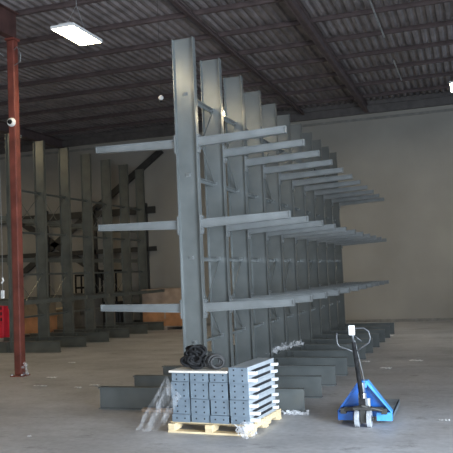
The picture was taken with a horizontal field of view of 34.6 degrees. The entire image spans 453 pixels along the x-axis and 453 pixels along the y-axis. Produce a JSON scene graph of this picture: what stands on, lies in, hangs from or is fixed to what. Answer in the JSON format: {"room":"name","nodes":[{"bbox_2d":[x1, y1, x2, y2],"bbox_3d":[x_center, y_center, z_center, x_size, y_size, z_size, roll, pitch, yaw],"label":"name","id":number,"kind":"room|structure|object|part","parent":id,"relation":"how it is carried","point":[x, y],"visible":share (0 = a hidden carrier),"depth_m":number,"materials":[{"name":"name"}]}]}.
{"room":"warehouse","nodes":[
{"label":"warehouse","id":0,"kind":"room"},
{"bbox_2d":[0,0,452,147],"bbox_3d":[-4.853,-4.138,11.916,23.200,0.955,28.140,-4,-4,19],"label":"ceiling","id":1,"kind":"structure","parent":0,"point":[299,54],"depth_m":17.50,"materials":[{"name":"metal"}]},
{"bbox_2d":[0,184,4,298],"bbox_3d":[-4.209,-1.121,13.500,0.068,4.900,0.040,-4,-4,19],"label":"switch","id":2,"kind":"object","parent":1,"relation":"hanging from","point":[2,290],"visible":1,"depth_m":13.36,"materials":[{"name":"white plastic"}]},
{"bbox_3d":[-4.218,-1.195,13.508,0.040,4.750,0.009,-4,-4,19],"label":"cord","id":3,"kind":"part","parent":2,"relation":"part of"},
{"bbox_2d":[50,0,101,45],"bbox_3d":[-2.647,-3.849,12.820,0.450,1.005,1.000,-4,-4,19],"label":"light","id":4,"kind":"object","parent":1,"relation":"hanging from","point":[79,35],"visible":1,"depth_m":12.70,"materials":[{"name":"white plastic"}]},
{"bbox_2d":[52,26,99,44],"bbox_3d":[-2.625,-3.357,12.787,0.410,0.015,0.970,-4,-4,19],"label":"diffuser","id":5,"kind":"object","parent":4,"relation":"attached to","point":[78,35],"depth_m":12.73,"materials":[{"name":"white plastic"}]},
{"bbox_2d":[157,2,163,101],"bbox_3d":[-1.202,-3.153,12.979,0.090,1.895,0.090,-4,-4,19],"label":"sensor","id":6,"kind":"object","parent":1,"relation":"hanging from","point":[160,97],"visible":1,"depth_m":12.94,"materials":[{"name":"white plastic"}]},
{"bbox_3d":[-1.205,-3.216,12.983,0.004,1.770,0.004,-1,-4,-26],"label":"cord","id":7,"kind":"part","parent":6,"relation":"part of","materials":[{"name":"metal"}]},
{"bbox_2d":[449,81,452,92],"bbox_3d":[5.708,-3.928,17.907,0.450,1.005,1.000,-4,-4,19],"label":"light","id":8,"kind":"object","parent":1,"relation":"hanging from","point":[450,82],"visible":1,"depth_m":17.79,"materials":[{"name":"white plastic"}]},
{"bbox_2d":[0,91,452,322],"bbox_3d":[-0.227,-0.308,24.868,23.200,7.300,0.300,-4,-4,19],"label":"wall","id":9,"kind":"structure","parent":0,"point":[407,161],"depth_m":23.10,"materials":[{"name":"paint"}]},
{"bbox_2d":[0,150,163,296],"bbox_3d":[-5.598,0.566,26.323,7.403,6.210,0.210,-4,-4,19],"label":"wall frame","id":10,"kind":"object","parent":9,"relation":"attached to","point":[52,244],"visible":0.42,"depth_m":25.94,"materials":[{"name":"black metal"}]},
{"bbox_3d":[-6.522,1.578,26.529,0.100,4.300,0.100,-4,-4,19],"label":"post","id":11,"kind":"part","parent":10,"relation":"part of","materials":[{"name":"metal"}]},
{"bbox_3d":[-5.824,-0.368,26.389,7.050,0.240,0.100,-4,-4,19],"label":"rail","id":12,"kind":"part","parent":10,"relation":"part of","materials":[{"name":"metal"}]},
{"bbox_3d":[-5.766,0.978,26.301,7.050,0.160,0.100,-4,-4,19],"label":"rail","id":13,"kind":"part","parent":10,"relation":"part of","materials":[{"name":"metal"}]},
{"bbox_3d":[-4.631,1.454,25.890,0.100,4.300,0.100,-4,-4,19],"label":"post","id":14,"kind":"part","parent":10,"relation":"part of","materials":[{"name":"metal"}]},
{"bbox_3d":[-2.740,1.330,25.251,0.100,4.300,0.100,-4,-4,19],"label":"post","id":15,"kind":"part","parent":10,"relation":"part of","materials":[{"name":"metal"}]},
{"bbox_2d":[0,92,452,154],"bbox_3d":[-0.447,-3.461,24.826,22.600,0.360,0.215,-4,-4,19],"label":"trim","id":16,"kind":"structure","parent":9,"relation":"attached to","point":[445,98],"depth_m":23.74,"materials":[{"name":"brown metal"}]},
{"bbox_2d":[0,108,452,325],"bbox_3d":[-0.263,0.082,24.685,22.600,6.500,0.028,-4,-4,19],"label":"trim","id":17,"kind":"structure","parent":9,"relation":"attached to","point":[451,109],"depth_m":23.00,"materials":[{"name":"grey metal"}]},
{"bbox_2d":[0,321,452,452],"bbox_3d":[-4.553,2.788,11.463,23.200,0.250,28.140,-4,-4,19],"label":"floor","id":18,"kind":"structure","parent":0,"point":[60,417],"depth_m":9.44,"materials":[{"name":"concrete"}]},
{"bbox_2d":[0,306,9,341],"bbox_3d":[-6.794,2.798,21.247,1.070,1.200,0.606,-4,-4,19],"label":"cabinet","id":19,"kind":"object","parent":18,"relation":"on","point":[4,311],"visible":0.6,"depth_m":20.85,"materials":[{"name":"metal"}]},
{"bbox_2d":[4,37,29,376],"bbox_3d":[-3.940,-0.403,13.615,0.260,6.340,0.260,-4,-4,19],"label":"steel post","id":20,"kind":"object","parent":18,"relation":"on","point":[12,55],"visible":1,"depth_m":13.55,"materials":[{"name":"red metal"}]},
{"bbox_2d":[7,118,15,126],"bbox_3d":[-4.040,-1.955,13.586,0.170,0.170,0.109,-4,-4,19],"label":"security camera","id":21,"kind":"object","parent":20,"relation":"attached to","point":[11,122],"visible":1,"depth_m":13.58,"materials":[{"name":"white plastic"}]},
{"bbox_3d":[-4.076,-3.543,13.821,0.200,0.040,0.200,-4,-4,19],"label":"cap plate","id":22,"kind":"part","parent":20,"relation":"part of","materials":[{"name":"red paint"}]},
{"bbox_3d":[-3.803,2.748,13.409,0.260,0.020,0.260,-4,-4,19],"label":"plate","id":23,"kind":"part","parent":20,"relation":"part of","materials":[{"name":"red paint"}]},
{"bbox_2d":[0,134,164,352],"bbox_3d":[-4.114,0.562,21.644,2.616,5.480,7.530,-4,-4,19],"label":"rack","id":24,"kind":"object","parent":18,"relation":"on","point":[43,341],"visible":0.91,"depth_m":20.64,"materials":[{"name":"metal"}]},
{"bbox_2d":[74,298,102,328],"bbox_3d":[-4.541,2.847,23.633,0.840,1.220,0.635,-4,-4,19],"label":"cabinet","id":25,"kind":"object","parent":18,"relation":"on","point":[79,317],"visible":0.23,"depth_m":23.42,"materials":[{"name":"grey metal"}]},
{"bbox_3d":[-4.832,2.821,23.427,0.405,1.110,0.014,-4,-4,19],"label":"door","id":26,"kind":"part","parent":25,"relation":"part of","materials":[{"name":"grey metal"}]},
{"bbox_3d":[-4.439,2.795,23.294,0.405,1.110,0.014,-4,-4,19],"label":"door","id":27,"kind":"part","parent":25,"relation":"part of","materials":[{"name":"grey metal"}]},
{"bbox_2d":[75,274,97,292],"bbox_3d":[-4.576,1.900,23.712,0.600,0.680,0.400,-4,-4,19],"label":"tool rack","id":28,"kind":"object","parent":25,"relation":"on","point":[81,275],"visible":0.42,"depth_m":23.64,"materials":[{"name":"black metal"}]},
{"bbox_2d":[98,269,123,322],"bbox_3d":[-3.792,2.482,24.684,0.730,2.020,0.880,-4,-4,19],"label":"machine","id":29,"kind":"object","parent":18,"relation":"on","point":[118,315],"visible":0.15,"depth_m":24.32,"materials":[{"name":"metal"}]},
{"bbox_2d":[141,408,172,412],"bbox_3d":[-0.859,2.335,9.212,0.482,0.036,0.040,-4,-4,24],"label":"stick","id":30,"kind":"object","parent":18,"relation":"on","point":[143,409],"visible":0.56,"depth_m":9.20,"materials":[{"name":"beige wood"}]},
{"bbox_2d":[164,326,178,329],"bbox_3d":[-1.809,3.303,23.977,1.670,0.120,0.980,-4,-4,19],"label":"wooden pallet","id":31,"kind":"object","parent":18,"relation":"on","point":[165,327],"visible":0.13,"depth_m":23.53,"materials":[{"name":"brown wood"}]},
{"bbox_2d":[143,312,182,325],"bbox_3d":[-1.844,2.914,23.997,1.620,0.659,0.922,-4,-4,19],"label":"cardboard box","id":32,"kind":"object","parent":31,"relation":"on","point":[169,319],"visible":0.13,"depth_m":23.57,"materials":[{"name":"brown cardboard"}]},
{"bbox_2d":[141,288,180,303],"bbox_3d":[-1.870,2.315,24.036,1.620,0.538,0.922,-4,-4,19],"label":"cardboard box","id":33,"kind":"object","parent":32,"relation":"on","point":[171,295],"visible":0.42,"depth_m":23.62,"materials":[{"name":"brown cardboard"}]},
{"bbox_2d":[168,408,281,436],"bbox_3d":[-0.001,2.199,8.260,0.985,0.113,0.970,-4,-4,23],"label":"wooden pallet","id":34,"kind":"object","parent":18,"relation":"on","point":[173,427],"visible":0.48,"depth_m":7.91,"materials":[{"name":"brown wood"}]},
{"bbox_2d":[172,414,191,421],"bbox_3d":[-0.440,2.108,8.110,0.214,0.083,0.302,-4,-4,23],"label":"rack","id":35,"kind":"object","parent":34,"relation":"on","point":[175,417],"visible":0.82,"depth_m":7.98,"materials":[{"name":"metal"}]},
{"bbox_2d":[173,398,190,413],"bbox_3d":[-0.435,1.981,8.127,0.214,0.166,0.302,-4,-4,23],"label":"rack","id":36,"kind":"object","parent":35,"relation":"on","point":[180,406],"visible":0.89,"depth_m":7.99,"materials":[{"name":"metal"}]},
{"bbox_2d":[171,381,190,398],"bbox_3d":[-0.453,1.806,8.130,0.214,0.180,0.302,-4,-4,23],"label":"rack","id":37,"kind":"object","parent":36,"relation":"on","point":[179,389],"visible":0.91,"depth_m":8.00,"materials":[{"name":"metal"}]},
{"bbox_2d":[172,373,189,381],"bbox_3d":[-0.449,1.666,8.147,0.214,0.095,0.302,-4,-4,23],"label":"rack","id":38,"kind":"object","parent":37,"relation":"on","point":[185,377],"visible":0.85,"depth_m":8.01,"materials":[{"name":"metal"}]},
{"bbox_2d":[192,414,210,422],"bbox_3d":[-0.223,2.094,8.030,0.214,0.083,0.302,-4,-4,23],"label":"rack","id":39,"kind":"object","parent":34,"relation":"on","point":[195,418],"visible":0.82,"depth_m":7.89,"materials":[{"name":"metal"}]},
{"bbox_2d":[191,399,210,414],"bbox_3d":[-0.228,1.966,8.025,0.214,0.166,0.302,-4,-4,23],"label":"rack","id":40,"kind":"object","parent":39,"relation":"on","point":[198,406],"visible":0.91,"depth_m":7.89,"materials":[{"name":"metal"}]},
{"bbox_2d":[190,382,209,398],"bbox_3d":[-0.236,1.791,8.050,0.214,0.180,0.302,-4,-4,23],"label":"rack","id":41,"kind":"object","parent":40,"relation":"on","point":[199,390],"visible":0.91,"depth_m":7.91,"materials":[{"name":"metal"}]},
{"bbox_2d":[190,373,209,381],"bbox_3d":[-0.242,1.650,8.046,0.214,0.095,0.302,-4,-4,23],"label":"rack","id":42,"kind":"object","parent":41,"relation":"on","point":[194,377],"visible":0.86,"depth_m":7.91,"materials":[{"name":"metal"}]},
{"bbox_2d":[210,415,230,423],"bbox_3d":[-0.016,2.078,7.928,0.214,0.083,0.302,-4,-4,23],"label":"metal beam","id":43,"kind":"structure","parent":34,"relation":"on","point":[216,419],"depth_m":7.80,"materials":[{"name":"metal"}]},
{"bbox_2d":[211,399,229,415],"bbox_3d":[-0.011,1.951,7.945,0.214,0.166,0.302,-4,-4,23],"label":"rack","id":44,"kind":"object","parent":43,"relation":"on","point":[218,407],"visible":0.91,"depth_m":7.81,"materials":[{"name":"metal"}]},
{"bbox_2d":[209,382,229,399],"bbox_3d":[-0.029,1.775,7.948,0.214,0.180,0.302,-4,-4,23],"label":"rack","id":45,"kind":"object","parent":44,"relation":"on","point":[217,390],"visible":0.92,"depth_m":7.81,"materials":[{"name":"metal"}]},
{"bbox_2d":[210,373,228,381],"bbox_3d":[-0.025,1.635,7.966,0.214,0.095,0.302,-4,-4,23],"label":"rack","id":46,"kind":"object","parent":45,"relation":"on","point":[214,377],"visible":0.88,"depth_m":7.83,"materials":[{"name":"metal"}]},
{"bbox_2d":[169,367,228,373],"bbox_3d":[-0.261,1.587,8.031,0.700,0.024,0.300,-4,-4,23],"label":"plank","id":47,"kind":"object","parent":46,"relation":"on","point":[224,370],"visible":0.74,"depth_m":7.95,"materials":[{"name":"white wood"}]},
{"bbox_2d":[180,344,206,369],"bbox_3d":[-0.353,1.449,8.079,0.324,0.267,0.241,-4,-4,19],"label":"strap tangle","id":48,"kind":"object","parent":47,"relation":"on","point":[194,355],"visible":0.98,"depth_m":8.01,"materials":[{"name":"black fabric"}]},
{"bbox_2d":[204,353,224,368],"bbox_3d":[-0.143,1.474,7.941,0.238,0.165,0.124,-4,-4,19],"label":"coil","id":49,"kind":"object","parent":47,"relation":"on","point":[209,358],"visible":1,"depth_m":7.93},
{"bbox_2d":[231,403,278,424],"bbox_3d":[0.358,2.071,8.069,0.309,0.083,0.852,-4,-4,23],"label":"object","id":50,"kind":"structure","parent":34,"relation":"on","point":[254,418],"depth_m":7.73,"materials":[{"name":"paint"}]},
{"bbox_3d":[0.149,2.056,7.703,0.214,0.083,0.014,-4,-4,23],"label":"plate","id":51,"kind":"part","parent":50,"relation":"part of","materials":[{"name":"paint"}]},
{"bbox_2d":[230,388,278,416],"bbox_3d":[0.352,1.942,8.065,0.318,0.169,0.852,-4,-4,23],"label":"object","id":52,"kind":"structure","parent":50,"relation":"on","point":[239,408],"depth_m":7.73,"materials":[{"name":"paint"}]},
{"bbox_3d":[0.139,1.927,7.701,0.214,0.169,0.014,-4,-4,23],"label":"plate","id":53,"kind":"part","parent":52,"relation":"part of","materials":[{"name":"paint"}]},
{"bbox_2d":[230,373,277,399],"bbox_3d":[0.348,1.771,8.088,0.314,0.169,0.852,-4,-4,23],"label":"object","id":54,"kind":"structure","parent":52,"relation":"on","point":[252,390],"depth_m":7.75,"materials":[{"name":"paint"}]},
{"bbox_3d":[0.136,1.756,7.723,0.214,0.169,0.014,-4,-4,23],"label":"plate","id":55,"kind":"part","parent":54,"relation":"part of","materials":[{"name":"paint"}]},
{"bbox_2d":[228,358,277,383],"bbox_3d":[0.330,1.599,8.090,0.302,0.169,0.852,-4,-4,23],"label":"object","id":56,"kind":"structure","parent":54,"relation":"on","point":[252,370],"depth_m":7.85,"materials":[{"name":"paint"}]},
{"bbox_3d":[0.124,1.584,7.723,0.214,0.169,0.014,-4,-4,23],"label":"plate","id":57,"kind":"part","parent":56,"relation":"part of","materials":[{"name":"paint"}]},
{"bbox_2d":[96,36,394,412],"bbox_3d":[1.210,0.184,14.314,2.780,4.816,10.520,-4,-4,19],"label":"rack","id":58,"kind":"object","parent":18,"relation":"on","point":[287,236],"visible":0.97,"depth_m":11.28,"materials":[{"name":"metal"}]},
{"bbox_2d":[336,325,399,426],"bbox_3d":[1.631,1.645,8.421,0.600,1.099,1.332,-4,-4,18],"label":"jack","id":59,"kind":"object","parent":18,"relation":"on","point":[364,402],"visible":1,"depth_m":7.89,"materials":[{"name":"blue metal"}]},
{"bbox_3d":[1.354,1.121,7.860,0.064,0.105,0.045,-4,-4,18],"label":"release lever","id":60,"kind":"part","parent":59,"relation":"part of","materials":[{"name":"white plastic"}]},
{"bbox_3d":[1.448,1.513,7.867,0.112,0.566,0.020,0,-4,-32],"label":"release chain","id":61,"kind":"part","parent":59,"relation":"part of","materials":[{"name":"silver metal"}]},
{"bbox_3d":[1.534,1.911,8.063,0.590,0.380,0.015,-4,-4,18],"label":"frame plate","id":62,"kind":"part","parent":59,"relation":"part of","materials":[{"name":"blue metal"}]},
{"bbox_3d":[-6.428,3.459,23.313,1.800,0.120,1.000,-4,-4,19],"label":"wooden pallet","id":63,"kind":"object","parent":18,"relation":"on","visible":0},
{"bbox_2d":[24,315,57,333],"bbox_3d":[-6.404,3.147,23.319,1.700,0.499,0.922,-4,-4,19],"label":"cardboard box","id":64,"kind":"object","parent":63,"relation":"on","point":[31,324],"visible":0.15,"depth_m":22.78,"materials":[{"name":"brown cardboard"}]},
{"bbox_2d":[8,298,55,315],"bbox_3d":[-6.432,2.598,23.341,1.700,0.598,0.852,-4,-4,19],"label":"wooden crate","id":65,"kind":"object","parent":64,"relation":"on","point":[29,310],"visible":0.12,"depth_m":22.85,"materials":[{"name":"beige wood"}]},
{"bbox_3d":[-5.653,3.509,24.580,1.850,0.120,1.000,-4,-4,19],"label":"wooden pallet","id":66,"kind":"object","parent":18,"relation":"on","visible":0},
{"bbox_2d":[56,310,62,328],"bbox_3d":[-5.645,3.148,24.594,1.720,0.599,0.922,-4,-4,19],"label":"cardboard box","id":67,"kind":"object","parent":66,"relation":"on","point":[60,316],"visible":0.02,"depth_m":24.08,"materials":[{"name":"brown cardboard"}]}
]}

